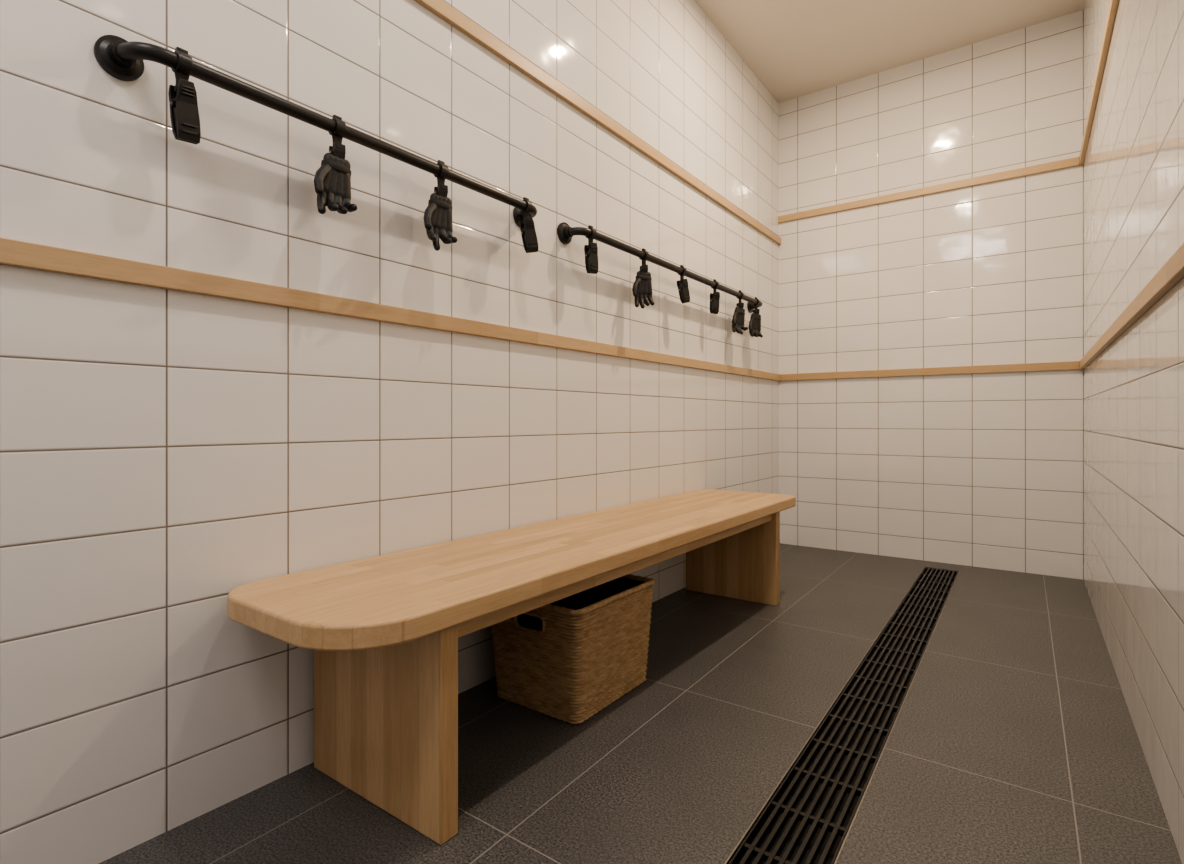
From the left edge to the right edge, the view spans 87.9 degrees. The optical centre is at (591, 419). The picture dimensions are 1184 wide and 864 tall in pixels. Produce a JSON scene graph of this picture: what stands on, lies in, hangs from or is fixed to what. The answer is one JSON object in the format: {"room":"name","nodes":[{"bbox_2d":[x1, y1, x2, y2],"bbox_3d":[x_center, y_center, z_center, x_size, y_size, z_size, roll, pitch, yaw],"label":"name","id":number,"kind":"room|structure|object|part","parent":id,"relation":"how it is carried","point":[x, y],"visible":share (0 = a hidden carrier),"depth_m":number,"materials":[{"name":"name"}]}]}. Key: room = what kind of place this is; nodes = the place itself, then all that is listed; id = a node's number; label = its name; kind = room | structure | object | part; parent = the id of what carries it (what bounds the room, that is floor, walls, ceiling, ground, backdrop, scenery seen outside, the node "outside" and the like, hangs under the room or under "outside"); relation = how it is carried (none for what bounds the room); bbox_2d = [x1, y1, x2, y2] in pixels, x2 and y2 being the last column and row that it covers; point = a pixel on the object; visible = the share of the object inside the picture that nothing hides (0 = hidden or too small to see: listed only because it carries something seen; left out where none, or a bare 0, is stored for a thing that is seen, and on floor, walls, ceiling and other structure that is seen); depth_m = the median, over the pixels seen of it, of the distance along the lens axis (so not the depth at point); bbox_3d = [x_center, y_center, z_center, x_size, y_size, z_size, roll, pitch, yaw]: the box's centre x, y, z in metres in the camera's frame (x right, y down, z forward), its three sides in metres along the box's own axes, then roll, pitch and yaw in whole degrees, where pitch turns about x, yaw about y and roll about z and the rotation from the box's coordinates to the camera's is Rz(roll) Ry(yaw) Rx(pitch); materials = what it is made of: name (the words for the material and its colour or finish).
{"room":"changing room","nodes":[
{"label":"changing room","id":0,"kind":"room"},
{"bbox_2d":[0,0,778,863],"bbox_3d":[-0.440,-0.605,1.738,0.120,2.750,5.290,0,0,36],"label":"wall","id":1,"kind":"structure","parent":0,"point":[164,453],"depth_m":1.35,"materials":[{"name":"tile"}]},
{"bbox_2d":[93,35,536,226],"bbox_3d":[-0.496,-0.640,1.485,0.088,0.072,1.117,0,0,36],"label":"rail","id":2,"kind":"object","parent":1,"relation":"attached to","point":[121,59],"visible":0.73,"depth_m":1.20,"materials":[{"name":"black metal"}]},
{"bbox_2d":[168,47,200,144],"bbox_3d":[-0.735,-0.584,1.107,0.046,0.163,0.047,0,0,36],"label":"clip","id":3,"kind":"object","parent":2,"relation":"hanging from","point":[184,113],"depth_m":1.10,"materials":[{"name":"black plastic"}]},
{"bbox_2d":[314,115,356,213],"bbox_3d":[-0.556,-0.551,1.326,0.066,0.229,0.092,0,0,36],"label":"glove","id":4,"kind":"object","parent":2,"relation":"hanging from","point":[332,181],"depth_m":1.33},
{"bbox_2d":[423,160,456,250],"bbox_3d":[-0.386,-0.546,1.560,0.068,0.240,0.092,0,0,36],"label":"glove","id":5,"kind":"object","parent":2,"relation":"hanging from","point":[437,218],"depth_m":1.56,"materials":[{"name":"black rubber"}]},
{"bbox_2d":[520,197,537,252],"bbox_3d":[-0.192,-0.584,1.850,0.050,0.163,0.056,0,0,36],"label":"clip","id":6,"kind":"object","parent":2,"relation":"hanging from","point":[529,237],"depth_m":1.84,"materials":[{"name":"black plastic"}]},
{"bbox_2d":[0,237,780,380],"bbox_3d":[-0.385,-0.264,1.698,0.016,0.040,5.290,0,0,36],"label":"trim","id":7,"kind":"structure","parent":1,"relation":"attached to","point":[15,253],"depth_m":1.31,"materials":[{"name":"brown wood"}]},
{"bbox_2d":[415,0,780,244],"bbox_3d":[-0.385,-1.115,1.698,0.016,0.040,5.290,0,0,36],"label":"trim","id":8,"kind":"structure","parent":1,"relation":"attached to","point":[440,8],"depth_m":2.11,"materials":[{"name":"brown wood"}]},
{"bbox_2d":[557,222,761,312],"bbox_3d":[0.431,-0.640,2.756,0.088,0.072,1.742,0,0,36],"label":"rail","id":9,"kind":"object","parent":1,"relation":"attached to","point":[565,233],"visible":0.81,"depth_m":2.35,"materials":[{"name":"black metal"}]},
{"bbox_2d":[584,225,597,273],"bbox_3d":[-0.002,-0.584,2.110,0.048,0.163,0.047,0,0,36],"label":"clip","id":10,"kind":"object","parent":9,"relation":"hanging from","point":[590,250],"depth_m":2.10,"materials":[{"name":"black plastic"}]},
{"bbox_2d":[632,248,653,308],"bbox_3d":[0.198,-0.547,2.373,0.072,0.238,0.087,0,0,36],"label":"glove","id":11,"kind":"object","parent":9,"relation":"hanging from","point":[642,286],"depth_m":2.37,"materials":[{"name":"black rubber"}]},
{"bbox_2d":[677,265,689,303],"bbox_3d":[0.395,-0.584,2.654,0.049,0.163,0.059,0,0,36],"label":"clip","id":12,"kind":"object","parent":9,"relation":"hanging from","point":[682,285],"depth_m":2.64,"materials":[{"name":"black plastic"}]},
{"bbox_2d":[710,279,719,313],"bbox_3d":[0.582,-0.585,2.911,0.048,0.163,0.046,0,0,36],"label":"clip","id":13,"kind":"object","parent":9,"relation":"hanging from","point":[715,296],"depth_m":2.90,"materials":[{"name":"black plastic"}]},
{"bbox_2d":[732,290,747,334],"bbox_3d":[0.755,-0.550,3.135,0.075,0.231,0.099,0,0,36],"label":"glove","id":14,"kind":"object","parent":9,"relation":"hanging from","point":[738,319],"depth_m":3.14,"materials":[{"name":"black rubber"}]},
{"bbox_2d":[748,297,762,337],"bbox_3d":[0.884,-0.555,3.316,0.072,0.222,0.094,0,0,36],"label":"glove","id":15,"kind":"object","parent":9,"relation":"hanging from","point":[754,327],"depth_m":3.32,"materials":[{"name":"black rubber"}]},
{"bbox_2d":[99,543,1181,863],"bbox_3d":[0.238,0.820,1.244,1.798,0.100,5.530,0,0,36],"label":"floor","id":16,"kind":"structure","parent":0,"point":[1014,739],"depth_m":1.42,"materials":[{"name":"tile"}]},
{"bbox_2d":[227,489,795,844],"bbox_3d":[0.083,0.551,1.960,0.457,0.437,2.205,0,0,36],"label":"wooden bench","id":17,"kind":"object","parent":16,"relation":"on","point":[383,632],"visible":1,"depth_m":1.27,"materials":[{"name":"brown wood"}]},
{"bbox_3d":[-0.432,0.574,1.251,0.426,0.393,0.042,0,0,36],"label":"leg","id":18,"kind":"part","parent":17,"relation":"part of","materials":[{"name":"brown wood"}]},
{"bbox_3d":[0.083,0.355,1.960,0.457,0.044,2.205,0,0,36],"label":"seat","id":19,"kind":"part","parent":17,"relation":"part of","materials":[{"name":"brown wood"}]},
{"bbox_3d":[0.605,0.574,2.679,0.420,0.393,0.042,0,0,36],"label":"leg","id":20,"kind":"part","parent":17,"relation":"part of","materials":[{"name":"brown wood"}]},
{"bbox_2d":[491,574,654,723],"bbox_3d":[-0.053,0.611,1.765,0.333,0.317,0.393,0,0,36],"label":"woven basket","id":21,"kind":"object","parent":16,"relation":"on","point":[567,659],"visible":0.85,"depth_m":1.63,"materials":[{"name":"brown wicker"}]},
{"bbox_3d":[-0.164,0.529,1.613,0.108,0.052,0.010,0,0,36],"label":"handle","id":22,"kind":"part","parent":21,"relation":"part of","materials":[{"name":"brown wicker"}]},
{"bbox_2d":[724,567,958,863],"bbox_3d":[0.420,0.820,1.198,0.159,0.101,4.834,0,0,35],"label":"floor drain","id":23,"kind":"object","parent":16,"relation":"in","point":[810,814],"visible":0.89,"depth_m":1.45,"materials":[{"name":"metal"}]},
{"bbox_2d":[694,0,1084,102],"bbox_3d":[0.238,-2.030,1.244,1.798,0.100,5.530,0,0,36],"label":"ceiling","id":24,"kind":"structure","parent":0,"point":[795,48],"depth_m":3.12,"materials":[{"name":"paint"}]},
{"bbox_2d":[779,10,1082,579],"bbox_3d":[1.804,-0.605,3.449,1.729,2.750,0.120,0,0,36],"label":"wall","id":25,"kind":"structure","parent":0,"point":[984,470],"depth_m":3.32,"materials":[{"name":"tile"}]},
{"bbox_2d":[778,157,1078,222],"bbox_3d":[1.758,-1.250,3.399,1.473,0.040,0.016,0,0,36],"label":"trim","id":26,"kind":"structure","parent":25,"relation":"attached to","point":[1072,162],"depth_m":3.31,"materials":[{"name":"brown wood"}]},
{"bbox_2d":[780,361,1078,380],"bbox_3d":[1.764,-0.264,3.394,1.457,0.040,0.016,0,0,36],"label":"trim","id":27,"kind":"structure","parent":25,"relation":"attached to","point":[1072,365],"depth_m":3.31,"materials":[{"name":"brown wood"}]},
{"bbox_2d":[1083,0,1183,863],"bbox_3d":[0.888,-0.605,0.770,0.120,2.750,5.292,0,0,35],"label":"wall","id":28,"kind":"structure","parent":0,"point":[1133,166],"depth_m":1.49,"materials":[{"name":"tile"}]},
{"bbox_2d":[1079,0,1118,165],"bbox_3d":[0.833,-1.250,0.810,0.016,0.040,5.291,0,0,35],"label":"trim","id":29,"kind":"structure","parent":28,"relation":"attached to","point":[1113,5],"depth_m":2.19,"materials":[{"name":"brown wood"}]},
{"bbox_2d":[1079,243,1183,369],"bbox_3d":[0.833,-0.264,0.810,0.016,0.040,5.291,0,0,35],"label":"trim","id":30,"kind":"structure","parent":28,"relation":"attached to","point":[1171,273],"depth_m":1.33,"materials":[{"name":"brown wood"}]}
]}

